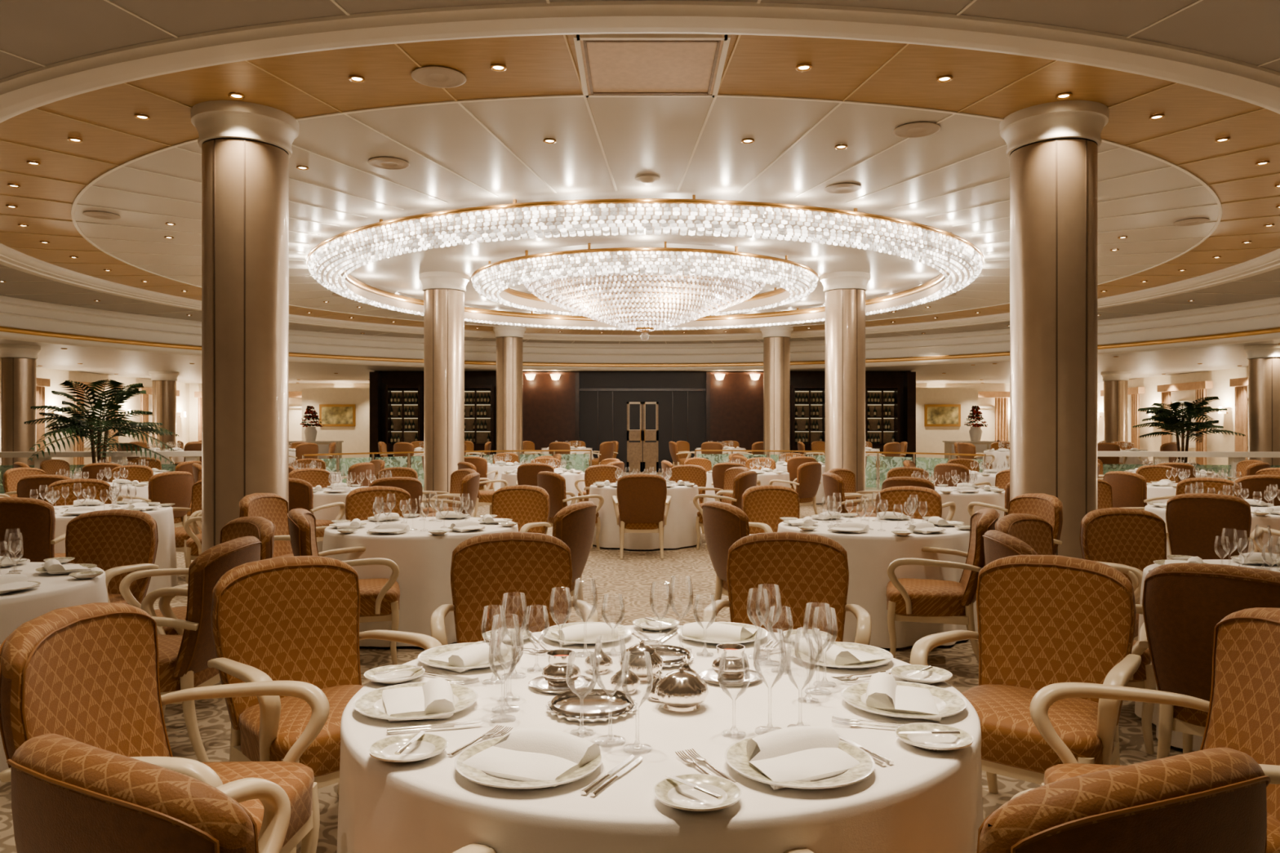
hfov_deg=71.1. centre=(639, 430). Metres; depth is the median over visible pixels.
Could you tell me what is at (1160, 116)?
recessed light
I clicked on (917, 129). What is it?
ceiling vent
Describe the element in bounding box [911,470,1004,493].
place settings
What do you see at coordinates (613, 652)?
water goblet
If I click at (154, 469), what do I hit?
place settings
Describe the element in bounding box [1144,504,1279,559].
dining table
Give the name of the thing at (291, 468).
dining chair
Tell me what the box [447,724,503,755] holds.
fork
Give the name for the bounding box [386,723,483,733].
knife
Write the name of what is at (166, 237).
recessed light
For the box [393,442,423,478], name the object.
dining chair
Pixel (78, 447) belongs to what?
curtain
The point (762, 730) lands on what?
wine glass
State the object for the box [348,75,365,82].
recessed light
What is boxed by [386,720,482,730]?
knife
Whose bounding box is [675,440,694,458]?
dining chair
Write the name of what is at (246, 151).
column
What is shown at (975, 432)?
flower arrangement
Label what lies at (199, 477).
dining chair
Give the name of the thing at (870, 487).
platform
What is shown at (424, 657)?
dinner plate
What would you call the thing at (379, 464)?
dining chair
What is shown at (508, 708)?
wine glass
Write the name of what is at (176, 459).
dining table
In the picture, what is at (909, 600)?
dining chair
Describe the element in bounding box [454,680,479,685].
fork
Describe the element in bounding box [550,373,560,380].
wall sconce
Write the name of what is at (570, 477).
dining table
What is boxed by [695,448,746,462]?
dining table
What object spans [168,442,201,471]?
dining chair
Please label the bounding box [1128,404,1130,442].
window
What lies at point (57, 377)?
wall
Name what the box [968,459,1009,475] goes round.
place settings
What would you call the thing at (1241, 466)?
dining chair
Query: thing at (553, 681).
candle holder
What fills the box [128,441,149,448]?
dining chair
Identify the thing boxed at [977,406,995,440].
window
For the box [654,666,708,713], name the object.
sugar bowl
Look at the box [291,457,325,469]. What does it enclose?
dining chair
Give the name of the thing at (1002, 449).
place settings
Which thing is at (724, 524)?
dining chair
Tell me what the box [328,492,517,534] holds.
place settings
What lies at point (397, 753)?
butter knife
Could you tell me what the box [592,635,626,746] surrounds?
wine glass
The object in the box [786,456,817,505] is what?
dining chair
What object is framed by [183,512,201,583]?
dining chair
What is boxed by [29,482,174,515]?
place settings
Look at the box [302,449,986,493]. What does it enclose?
glass balustrade
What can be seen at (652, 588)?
wine glass
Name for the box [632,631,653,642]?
fork
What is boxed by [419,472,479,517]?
dining chair
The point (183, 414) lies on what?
wall lamp
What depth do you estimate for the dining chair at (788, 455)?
19.67 m
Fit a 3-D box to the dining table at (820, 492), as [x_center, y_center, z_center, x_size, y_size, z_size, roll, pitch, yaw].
[3.203,1.065,18.298,1.460,0.730,1.445,0,0,-22]
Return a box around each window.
[84,400,109,448]
[148,404,151,444]
[288,406,302,440]
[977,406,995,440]
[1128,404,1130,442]
[1170,400,1195,448]
[1247,397,1248,449]
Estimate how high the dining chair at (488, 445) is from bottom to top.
0.971 m
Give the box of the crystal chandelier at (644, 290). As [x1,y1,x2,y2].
[306,195,983,341]
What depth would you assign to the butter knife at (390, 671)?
2.51 m
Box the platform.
[0,465,1228,492]
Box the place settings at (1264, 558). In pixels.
[1148,524,1279,572]
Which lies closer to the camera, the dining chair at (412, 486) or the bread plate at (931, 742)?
the bread plate at (931, 742)
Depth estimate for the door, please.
26.86 m
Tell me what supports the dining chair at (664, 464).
on the floor
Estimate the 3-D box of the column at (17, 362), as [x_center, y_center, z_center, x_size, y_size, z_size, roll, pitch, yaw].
[-13.200,-0.275,19.000,0.823,3.050,0.823,0,0,-34]
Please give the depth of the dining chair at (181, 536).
8.72 m
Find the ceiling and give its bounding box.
[0,0,1279,383]
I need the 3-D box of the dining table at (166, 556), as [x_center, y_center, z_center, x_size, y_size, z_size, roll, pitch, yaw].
[-4.903,1.065,7.902,1.460,0.730,1.445,0,0,-28]
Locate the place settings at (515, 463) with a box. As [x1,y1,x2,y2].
[476,453,523,466]
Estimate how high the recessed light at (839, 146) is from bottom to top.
0.016 m
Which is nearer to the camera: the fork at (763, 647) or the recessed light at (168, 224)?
the fork at (763, 647)
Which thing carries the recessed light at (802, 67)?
in the ceiling
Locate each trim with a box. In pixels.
[0,0,1279,341]
[0,0,1279,343]
[0,295,1279,371]
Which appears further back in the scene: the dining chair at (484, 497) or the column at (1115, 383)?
the column at (1115, 383)
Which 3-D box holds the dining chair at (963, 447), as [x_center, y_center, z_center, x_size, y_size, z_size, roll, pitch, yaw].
[8.016,0.771,21.485,0.682,0.971,0.707,0,0,-19]
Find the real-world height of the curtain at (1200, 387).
2.680 m
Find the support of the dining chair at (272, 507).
on the floor
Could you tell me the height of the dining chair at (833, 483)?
0.971 m
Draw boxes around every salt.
[584,642,613,674]
[609,666,639,694]
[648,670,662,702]
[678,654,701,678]
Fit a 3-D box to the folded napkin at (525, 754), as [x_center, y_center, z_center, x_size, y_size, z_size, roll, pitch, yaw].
[-0.225,0.665,1.851,0.224,0.059,0.184,0,0,30]
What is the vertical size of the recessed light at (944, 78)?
0.016 m
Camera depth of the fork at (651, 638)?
2.99 m
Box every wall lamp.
[178,412,186,417]
[1217,406,1227,413]
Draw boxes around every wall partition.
[302,387,369,465]
[915,387,977,465]
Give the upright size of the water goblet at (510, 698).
0.185 m
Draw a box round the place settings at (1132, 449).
[1097,441,1147,451]
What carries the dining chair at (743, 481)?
on the floor
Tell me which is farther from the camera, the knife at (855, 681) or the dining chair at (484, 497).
the dining chair at (484, 497)
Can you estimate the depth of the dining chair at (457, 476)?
11.47 m
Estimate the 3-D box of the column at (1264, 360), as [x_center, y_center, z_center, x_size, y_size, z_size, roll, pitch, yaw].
[13.300,-0.275,19.000,0.823,3.050,0.823,0,0,-34]
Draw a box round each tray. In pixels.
[545,688,637,722]
[618,644,693,668]
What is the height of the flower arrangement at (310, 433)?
1.121 m
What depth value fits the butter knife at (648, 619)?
3.15 m
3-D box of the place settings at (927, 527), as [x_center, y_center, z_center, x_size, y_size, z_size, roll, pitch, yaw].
[1.720,0.588,6.620,1.426,0.220,1.303,0,0,-37]
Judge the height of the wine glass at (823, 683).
0.210 m
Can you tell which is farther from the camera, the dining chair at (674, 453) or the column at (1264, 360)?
the dining chair at (674, 453)
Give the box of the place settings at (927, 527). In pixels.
[779,492,970,535]
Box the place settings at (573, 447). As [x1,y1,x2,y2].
[542,440,591,448]
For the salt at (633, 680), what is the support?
on the dining table at (925, 801)
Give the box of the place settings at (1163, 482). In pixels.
[1146,467,1241,488]
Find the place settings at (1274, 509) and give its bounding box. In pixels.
[1146,482,1279,515]
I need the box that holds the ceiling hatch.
[573,33,730,97]
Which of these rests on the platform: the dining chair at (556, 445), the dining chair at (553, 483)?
the dining chair at (556, 445)
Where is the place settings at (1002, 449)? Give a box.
[985,441,1009,451]
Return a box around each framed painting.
[319,404,355,426]
[924,404,960,426]
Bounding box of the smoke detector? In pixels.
[635,173,660,183]
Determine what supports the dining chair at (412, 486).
on the floor
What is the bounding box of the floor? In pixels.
[0,493,1195,852]
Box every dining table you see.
[0,562,108,773]
[53,503,177,595]
[73,471,163,479]
[111,483,148,503]
[142,449,183,471]
[288,450,295,463]
[313,486,422,552]
[322,516,518,647]
[330,473,342,482]
[337,625,983,852]
[413,449,423,477]
[487,463,520,491]
[500,471,585,506]
[541,448,593,472]
[588,482,701,549]
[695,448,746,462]
[704,471,790,502]
[775,463,825,503]
[777,516,977,648]
[865,448,880,478]
[934,486,1004,525]
[968,472,997,488]
[982,450,1009,472]
[1102,449,1147,472]
[1131,471,1218,478]
[1134,559,1279,751]
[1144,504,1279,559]
[1146,483,1177,505]
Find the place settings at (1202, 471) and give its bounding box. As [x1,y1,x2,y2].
[1124,458,1214,474]
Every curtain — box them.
[35,377,50,451]
[66,381,123,470]
[137,386,179,442]
[194,391,201,440]
[288,391,302,397]
[977,391,1009,440]
[1100,386,1144,449]
[1156,381,1213,469]
[1229,377,1248,460]
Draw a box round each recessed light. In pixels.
[5,204,17,208]
[7,183,21,187]
[17,223,29,226]
[26,160,40,165]
[40,240,49,244]
[66,137,83,142]
[133,113,151,119]
[164,222,176,225]
[164,235,173,239]
[227,92,244,99]
[296,165,309,169]
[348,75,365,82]
[489,63,506,71]
[542,137,556,143]
[741,137,755,143]
[795,63,812,71]
[834,144,848,149]
[935,75,953,82]
[1055,92,1072,99]
[1117,235,1128,239]
[1148,113,1165,119]
[1213,137,1230,142]
[1241,240,1251,244]
[1254,160,1270,165]
[1263,223,1275,226]
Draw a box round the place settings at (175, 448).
[141,441,184,450]
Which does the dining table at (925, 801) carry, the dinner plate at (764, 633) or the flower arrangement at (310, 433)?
the dinner plate at (764, 633)
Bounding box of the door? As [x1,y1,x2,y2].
[626,401,657,471]
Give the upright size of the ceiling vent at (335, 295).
0.020 m
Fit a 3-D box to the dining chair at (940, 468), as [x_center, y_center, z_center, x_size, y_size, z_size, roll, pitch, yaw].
[4.828,0.971,13.560,0.682,0.971,0.707,0,0,-40]
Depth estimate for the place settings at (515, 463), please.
18.17 m
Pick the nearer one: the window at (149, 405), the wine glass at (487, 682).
the wine glass at (487, 682)
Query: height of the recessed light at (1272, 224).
0.016 m
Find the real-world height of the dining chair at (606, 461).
0.971 m
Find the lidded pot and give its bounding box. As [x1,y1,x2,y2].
[619,639,663,682]
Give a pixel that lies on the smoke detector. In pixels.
(643, 178)
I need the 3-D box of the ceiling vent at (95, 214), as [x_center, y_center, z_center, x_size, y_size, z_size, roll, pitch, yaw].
[-6.545,-2.619,10.897,0.400,0.020,0.400,0,0,0]
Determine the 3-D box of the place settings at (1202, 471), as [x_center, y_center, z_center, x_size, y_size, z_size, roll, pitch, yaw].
[8.800,0.588,14.900,1.426,0.220,1.303,0,0,1]
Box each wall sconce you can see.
[524,373,535,380]
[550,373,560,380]
[715,373,724,380]
[750,373,759,380]
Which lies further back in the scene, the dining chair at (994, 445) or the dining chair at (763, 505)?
the dining chair at (994, 445)
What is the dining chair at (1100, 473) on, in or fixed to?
on the floor
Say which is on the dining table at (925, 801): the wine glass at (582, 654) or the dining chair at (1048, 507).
the wine glass at (582, 654)
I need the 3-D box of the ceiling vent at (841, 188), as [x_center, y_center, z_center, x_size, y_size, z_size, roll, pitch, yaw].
[2.194,-2.619,9.692,0.400,0.020,0.400,0,0,0]
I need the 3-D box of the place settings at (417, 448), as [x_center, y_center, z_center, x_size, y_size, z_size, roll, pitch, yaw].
[-5.400,0.388,23.600,1.426,0.220,1.303,0,0,41]
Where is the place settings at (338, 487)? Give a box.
[312,470,391,493]
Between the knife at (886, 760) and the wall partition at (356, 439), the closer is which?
the knife at (886, 760)
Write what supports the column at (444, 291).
on the floor
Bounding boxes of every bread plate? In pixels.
[364,664,425,684]
[368,733,448,763]
[482,628,532,644]
[632,617,679,631]
[653,773,742,812]
[782,629,827,642]
[890,664,952,684]
[894,722,973,751]
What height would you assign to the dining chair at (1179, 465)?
0.971 m
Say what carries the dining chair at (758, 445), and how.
on the platform
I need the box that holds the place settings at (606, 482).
[592,466,695,487]
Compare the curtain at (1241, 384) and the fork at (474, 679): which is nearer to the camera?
the fork at (474, 679)
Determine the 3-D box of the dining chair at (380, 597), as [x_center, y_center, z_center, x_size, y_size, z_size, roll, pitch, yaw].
[-1.862,0.971,5.643,0.682,0.971,0.707,0,0,-17]
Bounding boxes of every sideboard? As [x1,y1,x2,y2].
[288,440,343,470]
[942,440,1008,462]
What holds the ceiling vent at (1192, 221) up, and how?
in the ceiling
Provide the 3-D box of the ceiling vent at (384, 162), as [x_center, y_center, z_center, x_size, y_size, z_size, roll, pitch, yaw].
[-2.460,-2.619,8.784,0.400,0.020,0.400,0,0,0]
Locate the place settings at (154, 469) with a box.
[75,458,168,473]
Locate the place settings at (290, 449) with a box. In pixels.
[288,442,295,451]
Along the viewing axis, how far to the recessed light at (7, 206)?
10.47 m
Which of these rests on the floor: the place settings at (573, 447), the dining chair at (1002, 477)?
the dining chair at (1002, 477)
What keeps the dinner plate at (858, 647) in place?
on the dining table at (925, 801)
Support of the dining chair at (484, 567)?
on the floor
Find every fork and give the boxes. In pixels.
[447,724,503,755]
[448,677,479,682]
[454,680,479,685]
[456,726,513,756]
[524,648,552,652]
[524,649,547,653]
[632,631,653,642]
[635,630,661,641]
[675,750,713,775]
[684,748,738,784]
[759,639,773,651]
[764,640,779,652]
[831,670,885,679]
[831,715,904,725]
[831,719,898,728]
[838,672,891,681]
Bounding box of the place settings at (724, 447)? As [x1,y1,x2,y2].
[697,440,745,449]
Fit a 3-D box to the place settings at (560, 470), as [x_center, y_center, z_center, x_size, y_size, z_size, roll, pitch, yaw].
[-1.600,0.588,14.900,1.426,0.220,1.303,0,0,-38]
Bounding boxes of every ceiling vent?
[82,210,120,219]
[332,293,344,297]
[368,156,409,169]
[411,65,466,88]
[823,182,862,193]
[893,121,940,137]
[1173,217,1209,226]
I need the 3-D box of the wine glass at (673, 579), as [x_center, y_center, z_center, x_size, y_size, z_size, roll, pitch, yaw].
[0.131,0.582,2.844,0.078,0.235,0.078,0,0,0]
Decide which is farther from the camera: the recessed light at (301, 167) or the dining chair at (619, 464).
the dining chair at (619, 464)
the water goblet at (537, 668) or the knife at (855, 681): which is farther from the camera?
the water goblet at (537, 668)
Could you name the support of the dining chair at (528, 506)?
on the floor
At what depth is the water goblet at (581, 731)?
2.08 m
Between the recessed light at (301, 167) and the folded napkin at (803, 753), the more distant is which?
the recessed light at (301, 167)
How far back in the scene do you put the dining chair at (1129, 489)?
10.64 m
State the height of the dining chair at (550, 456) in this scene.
0.971 m
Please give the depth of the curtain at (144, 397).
30.65 m
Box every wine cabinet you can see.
[386,385,422,459]
[464,385,494,463]
[791,385,825,457]
[865,385,899,472]
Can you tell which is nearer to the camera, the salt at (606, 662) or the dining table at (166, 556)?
the salt at (606, 662)
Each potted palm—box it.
[23,379,178,464]
[1132,396,1245,471]
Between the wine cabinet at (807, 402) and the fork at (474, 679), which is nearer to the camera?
the fork at (474, 679)
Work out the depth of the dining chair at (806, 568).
4.20 m
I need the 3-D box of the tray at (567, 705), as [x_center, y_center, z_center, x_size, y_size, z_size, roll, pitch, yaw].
[-0.120,0.686,2.235,0.230,0.026,0.230,0,0,0]
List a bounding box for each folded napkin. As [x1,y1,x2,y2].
[382,677,454,721]
[429,641,507,672]
[462,728,600,786]
[551,622,618,645]
[682,622,758,641]
[746,725,860,790]
[793,637,888,665]
[866,671,941,721]
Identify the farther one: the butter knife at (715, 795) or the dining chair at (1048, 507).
the dining chair at (1048, 507)
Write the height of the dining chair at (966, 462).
0.971 m
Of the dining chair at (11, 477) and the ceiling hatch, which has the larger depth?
the dining chair at (11, 477)
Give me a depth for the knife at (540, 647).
2.89 m
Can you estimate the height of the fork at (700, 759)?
0.009 m
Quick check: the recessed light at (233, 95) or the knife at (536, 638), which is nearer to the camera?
the knife at (536, 638)
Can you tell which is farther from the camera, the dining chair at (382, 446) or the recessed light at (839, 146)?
the dining chair at (382, 446)
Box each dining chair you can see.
[0,493,10,497]
[0,497,66,562]
[0,602,329,852]
[2,467,46,497]
[6,733,497,852]
[13,462,30,467]
[16,474,71,501]
[40,459,72,478]
[45,478,111,506]
[65,509,159,604]
[81,462,121,482]
[96,443,111,462]
[110,464,153,482]
[116,442,156,462]
[116,471,194,526]
[119,516,275,715]
[126,457,161,470]
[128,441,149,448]
[141,536,262,762]
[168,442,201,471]
[172,480,201,582]
[174,468,201,527]
[175,460,201,483]
[177,440,183,448]
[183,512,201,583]
[191,462,201,483]
[207,555,442,852]
[239,493,329,557]
[286,508,399,665]
[288,441,308,448]
[288,443,318,466]
[288,465,294,473]
[288,467,331,488]
[288,478,345,542]
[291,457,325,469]
[318,442,336,471]
[331,462,374,486]
[341,459,385,480]
[344,485,411,522]
[368,476,423,517]
[376,466,417,479]
[377,441,396,467]
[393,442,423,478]
[410,440,423,448]
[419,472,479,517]
[422,468,476,514]
[430,531,599,645]
[457,462,507,517]
[464,440,474,456]
[464,456,498,507]
[466,441,491,457]
[491,484,551,533]
[493,453,518,463]
[515,462,554,486]
[522,440,541,458]
[522,443,542,462]
[531,457,561,468]
[535,455,553,458]
[537,471,604,550]
[548,441,576,470]
[551,501,596,622]
[552,453,561,461]
[568,440,585,447]
[574,461,624,502]
[582,441,613,468]
[583,464,622,501]
[592,440,618,458]
[600,457,620,464]
[612,473,671,559]
[661,460,704,502]
[668,441,694,466]
[668,464,706,533]
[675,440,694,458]
[684,457,711,497]
[693,471,757,549]
[697,466,750,508]
[700,441,728,465]
[702,501,753,614]
[702,531,871,644]
[711,462,760,502]
[720,440,739,448]
[728,453,743,462]
[732,455,747,465]
[736,441,763,457]
[741,484,799,533]
[745,457,776,470]
[768,462,821,519]
[778,453,804,462]
[783,747,1271,852]
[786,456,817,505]
[796,441,824,463]
[810,440,825,463]
[822,471,875,516]
[827,468,879,513]
[865,440,872,448]
[866,442,901,479]
[875,485,942,519]
[880,441,907,478]
[881,476,955,520]
[885,508,999,663]
[886,466,928,479]
[902,459,933,480]
[910,555,1141,794]
[933,462,991,486]
[947,458,979,472]
[954,441,983,462]
[958,442,995,471]
[967,482,1009,516]
[982,529,1155,754]
[990,441,1009,449]
[995,469,1009,490]
[995,513,1142,641]
[1005,454,1009,469]
[1007,493,1062,555]
[1029,607,1279,852]
[1080,507,1172,604]
[1097,442,1127,471]
[1097,458,1103,478]
[1097,479,1144,510]
[1103,471,1174,507]
[1111,441,1133,449]
[1135,464,1178,483]
[1138,442,1177,465]
[1138,562,1279,759]
[1155,462,1195,482]
[1164,493,1263,559]
[1175,477,1240,497]
[1218,459,1262,479]
[1233,462,1271,481]
[1234,474,1279,506]
[1251,528,1279,554]
[1255,467,1279,475]
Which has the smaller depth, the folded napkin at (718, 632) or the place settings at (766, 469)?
the folded napkin at (718, 632)
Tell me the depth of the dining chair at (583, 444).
25.83 m
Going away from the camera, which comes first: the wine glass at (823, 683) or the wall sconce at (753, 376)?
the wine glass at (823, 683)
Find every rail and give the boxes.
[0,450,201,493]
[1008,450,1279,480]
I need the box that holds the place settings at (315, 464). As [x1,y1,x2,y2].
[289,459,342,474]
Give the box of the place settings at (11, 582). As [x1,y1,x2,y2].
[0,528,102,594]
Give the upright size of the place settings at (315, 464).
0.220 m
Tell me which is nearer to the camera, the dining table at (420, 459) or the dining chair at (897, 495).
the dining chair at (897, 495)
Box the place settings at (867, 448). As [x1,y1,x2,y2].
[865,442,879,449]
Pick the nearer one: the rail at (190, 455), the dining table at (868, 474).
the rail at (190, 455)
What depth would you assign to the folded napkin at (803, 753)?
1.85 m
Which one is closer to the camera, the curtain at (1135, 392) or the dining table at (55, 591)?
the dining table at (55, 591)
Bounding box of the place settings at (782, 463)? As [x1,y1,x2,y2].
[775,453,825,466]
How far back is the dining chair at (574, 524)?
6.04 m
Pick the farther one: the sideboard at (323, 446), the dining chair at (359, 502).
the sideboard at (323, 446)
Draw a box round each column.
[0,343,40,490]
[149,371,179,449]
[190,100,298,553]
[418,271,469,507]
[493,325,525,462]
[760,325,793,462]
[820,271,871,512]
[999,100,1109,559]
[1100,371,1130,442]
[1244,343,1279,467]
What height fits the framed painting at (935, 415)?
0.800 m
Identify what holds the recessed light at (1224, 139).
in the ceiling
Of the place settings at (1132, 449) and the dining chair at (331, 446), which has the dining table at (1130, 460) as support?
the place settings at (1132, 449)
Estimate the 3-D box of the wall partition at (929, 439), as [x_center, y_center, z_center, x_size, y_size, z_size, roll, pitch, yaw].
[10.900,-0.150,32.400,2.600,2.800,0.160,0,0,0]
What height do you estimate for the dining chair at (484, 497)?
0.971 m
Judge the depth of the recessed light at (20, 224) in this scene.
11.44 m
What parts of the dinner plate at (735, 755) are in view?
plate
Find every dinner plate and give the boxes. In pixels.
[353,682,478,719]
[417,642,512,668]
[453,735,603,789]
[542,622,632,644]
[676,622,768,644]
[724,734,875,789]
[791,641,893,667]
[840,680,966,718]
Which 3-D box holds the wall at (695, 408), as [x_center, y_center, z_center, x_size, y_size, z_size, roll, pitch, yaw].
[0.080,-0.270,27.100,16.250,3.050,0.900,0,0,0]
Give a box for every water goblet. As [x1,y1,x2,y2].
[495,626,524,702]
[524,604,549,671]
[565,650,596,736]
[601,594,625,655]
[693,594,716,656]
[718,651,750,737]
[767,605,793,673]
[794,626,822,703]
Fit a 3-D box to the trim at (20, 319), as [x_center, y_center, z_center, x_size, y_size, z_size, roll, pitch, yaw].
[0.080,-2.155,13.700,25.837,0.769,25.837,0,0,-30]
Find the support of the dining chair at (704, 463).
on the floor
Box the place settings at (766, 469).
[706,458,787,474]
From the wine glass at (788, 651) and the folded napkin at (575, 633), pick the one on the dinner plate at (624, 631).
the folded napkin at (575, 633)
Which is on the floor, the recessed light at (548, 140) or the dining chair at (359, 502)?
the dining chair at (359, 502)
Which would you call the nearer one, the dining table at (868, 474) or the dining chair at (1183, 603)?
the dining chair at (1183, 603)
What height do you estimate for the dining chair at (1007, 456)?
0.971 m
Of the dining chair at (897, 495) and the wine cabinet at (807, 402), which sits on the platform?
the wine cabinet at (807, 402)
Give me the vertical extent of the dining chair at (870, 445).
0.971 m
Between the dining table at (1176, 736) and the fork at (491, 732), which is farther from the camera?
the dining table at (1176, 736)
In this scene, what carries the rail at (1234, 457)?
on the floor
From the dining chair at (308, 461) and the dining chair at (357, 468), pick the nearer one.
the dining chair at (357, 468)
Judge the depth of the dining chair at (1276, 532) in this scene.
7.10 m
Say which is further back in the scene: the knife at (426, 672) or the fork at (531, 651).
the fork at (531, 651)
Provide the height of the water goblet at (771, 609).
0.185 m
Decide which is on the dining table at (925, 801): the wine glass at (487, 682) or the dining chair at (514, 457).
the wine glass at (487, 682)
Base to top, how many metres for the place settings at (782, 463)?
0.220 m
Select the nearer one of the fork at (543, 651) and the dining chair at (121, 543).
the fork at (543, 651)
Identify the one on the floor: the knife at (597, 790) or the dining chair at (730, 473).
the dining chair at (730, 473)
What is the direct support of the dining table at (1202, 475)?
on the floor
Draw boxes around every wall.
[35,367,189,471]
[189,382,1009,442]
[369,371,915,472]
[1097,367,1248,473]
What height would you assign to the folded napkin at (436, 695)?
0.059 m
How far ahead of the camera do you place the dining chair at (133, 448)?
21.16 m
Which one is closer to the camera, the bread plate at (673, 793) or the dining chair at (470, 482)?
the bread plate at (673, 793)
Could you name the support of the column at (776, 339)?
on the platform
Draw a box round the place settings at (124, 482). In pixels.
[55,467,148,488]
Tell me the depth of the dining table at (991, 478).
13.77 m
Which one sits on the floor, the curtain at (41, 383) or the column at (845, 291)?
the column at (845, 291)
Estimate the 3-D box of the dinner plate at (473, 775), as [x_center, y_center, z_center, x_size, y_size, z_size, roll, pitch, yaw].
[-0.228,0.688,1.854,0.306,0.022,0.306,0,0,26]
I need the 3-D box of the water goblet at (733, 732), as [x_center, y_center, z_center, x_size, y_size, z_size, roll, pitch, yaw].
[0.216,0.607,2.061,0.074,0.185,0.074,0,0,0]
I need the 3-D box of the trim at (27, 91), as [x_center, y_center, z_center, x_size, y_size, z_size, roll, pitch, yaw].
[0.080,-2.559,15.200,19.818,0.139,19.818,0,0,19]
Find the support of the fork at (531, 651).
on the dining table at (925, 801)
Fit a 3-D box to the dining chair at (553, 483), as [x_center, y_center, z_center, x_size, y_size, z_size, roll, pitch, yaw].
[-0.894,0.971,10.905,0.682,0.971,0.707,0,0,-36]
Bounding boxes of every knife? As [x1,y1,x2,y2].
[373,666,422,675]
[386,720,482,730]
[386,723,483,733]
[394,730,425,755]
[422,672,464,679]
[424,671,473,679]
[528,637,543,649]
[532,635,550,650]
[580,754,635,794]
[588,755,643,796]
[644,617,671,625]
[655,627,678,642]
[660,630,677,642]
[665,775,722,799]
[837,734,893,764]
[843,681,861,684]
[848,680,869,682]
[870,755,887,765]
[897,730,959,734]
[905,666,933,676]
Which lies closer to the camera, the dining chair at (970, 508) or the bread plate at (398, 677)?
the bread plate at (398, 677)
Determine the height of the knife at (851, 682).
0.006 m
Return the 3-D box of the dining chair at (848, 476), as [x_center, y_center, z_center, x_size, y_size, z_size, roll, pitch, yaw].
[2.744,0.971,11.385,0.707,0.971,0.682,0,0,-44]
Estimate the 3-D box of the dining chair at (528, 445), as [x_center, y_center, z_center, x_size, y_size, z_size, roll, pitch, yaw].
[-2.960,0.771,25.142,0.682,0.971,0.707,0,0,28]
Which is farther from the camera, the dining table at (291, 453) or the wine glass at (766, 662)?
the dining table at (291, 453)
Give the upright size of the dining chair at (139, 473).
0.971 m
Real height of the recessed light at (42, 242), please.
0.016 m
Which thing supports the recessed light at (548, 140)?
in the ceiling
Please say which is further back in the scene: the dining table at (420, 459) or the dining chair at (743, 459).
the dining table at (420, 459)
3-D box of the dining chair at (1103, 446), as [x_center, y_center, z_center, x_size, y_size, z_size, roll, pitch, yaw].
[11.342,0.771,21.668,0.707,0.971,0.682,0,0,39]
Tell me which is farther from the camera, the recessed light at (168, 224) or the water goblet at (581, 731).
the recessed light at (168, 224)
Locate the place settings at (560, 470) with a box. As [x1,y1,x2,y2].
[504,458,583,474]
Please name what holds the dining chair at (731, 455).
on the floor
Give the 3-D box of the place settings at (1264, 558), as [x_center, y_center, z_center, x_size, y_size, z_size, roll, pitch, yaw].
[3.150,0.588,4.200,1.303,0.220,1.426,0,0,33]
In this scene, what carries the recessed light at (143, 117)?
in the ceiling
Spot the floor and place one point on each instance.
(632, 576)
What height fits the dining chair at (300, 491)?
0.971 m
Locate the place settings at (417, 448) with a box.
[413,442,423,449]
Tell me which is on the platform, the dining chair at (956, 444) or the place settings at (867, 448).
the dining chair at (956, 444)
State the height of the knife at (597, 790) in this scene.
0.006 m
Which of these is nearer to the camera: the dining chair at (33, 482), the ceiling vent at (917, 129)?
the ceiling vent at (917, 129)
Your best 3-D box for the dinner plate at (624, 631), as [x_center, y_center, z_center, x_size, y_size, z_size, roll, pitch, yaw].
[-0.178,0.688,3.018,0.306,0.022,0.306,0,0,-21]
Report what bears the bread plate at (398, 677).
on the dining table at (925, 801)
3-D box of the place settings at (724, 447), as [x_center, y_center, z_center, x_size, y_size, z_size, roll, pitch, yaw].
[2.200,0.388,24.500,1.426,0.220,1.303,0,0,21]
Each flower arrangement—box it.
[299,405,323,440]
[964,405,987,440]
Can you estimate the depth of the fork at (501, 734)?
2.05 m
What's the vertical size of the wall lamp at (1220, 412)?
0.200 m
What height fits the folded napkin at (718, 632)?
0.059 m
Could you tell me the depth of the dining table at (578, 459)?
23.96 m
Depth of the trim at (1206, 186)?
8.67 m
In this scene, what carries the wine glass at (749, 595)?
on the dining table at (925, 801)
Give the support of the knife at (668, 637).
on the dining table at (925, 801)
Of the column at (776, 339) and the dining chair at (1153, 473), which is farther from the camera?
the column at (776, 339)
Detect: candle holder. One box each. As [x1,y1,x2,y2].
[528,648,591,694]
[698,643,760,687]
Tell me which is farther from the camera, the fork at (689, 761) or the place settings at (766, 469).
the place settings at (766, 469)
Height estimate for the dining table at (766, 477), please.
0.730 m
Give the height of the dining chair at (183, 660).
0.971 m
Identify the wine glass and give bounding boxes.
[480,604,506,684]
[488,631,517,723]
[489,613,521,713]
[500,592,527,679]
[549,586,572,648]
[573,578,597,657]
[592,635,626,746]
[621,651,653,753]
[649,581,670,647]
[668,575,693,652]
[746,588,768,659]
[753,628,786,734]
[755,583,781,666]
[785,637,815,727]
[803,602,832,695]
[812,606,837,687]
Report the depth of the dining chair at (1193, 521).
6.94 m
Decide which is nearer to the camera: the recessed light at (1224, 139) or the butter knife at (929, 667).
the butter knife at (929, 667)
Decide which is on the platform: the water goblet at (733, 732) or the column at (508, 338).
the column at (508, 338)
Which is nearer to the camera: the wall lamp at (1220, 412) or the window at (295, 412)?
the wall lamp at (1220, 412)

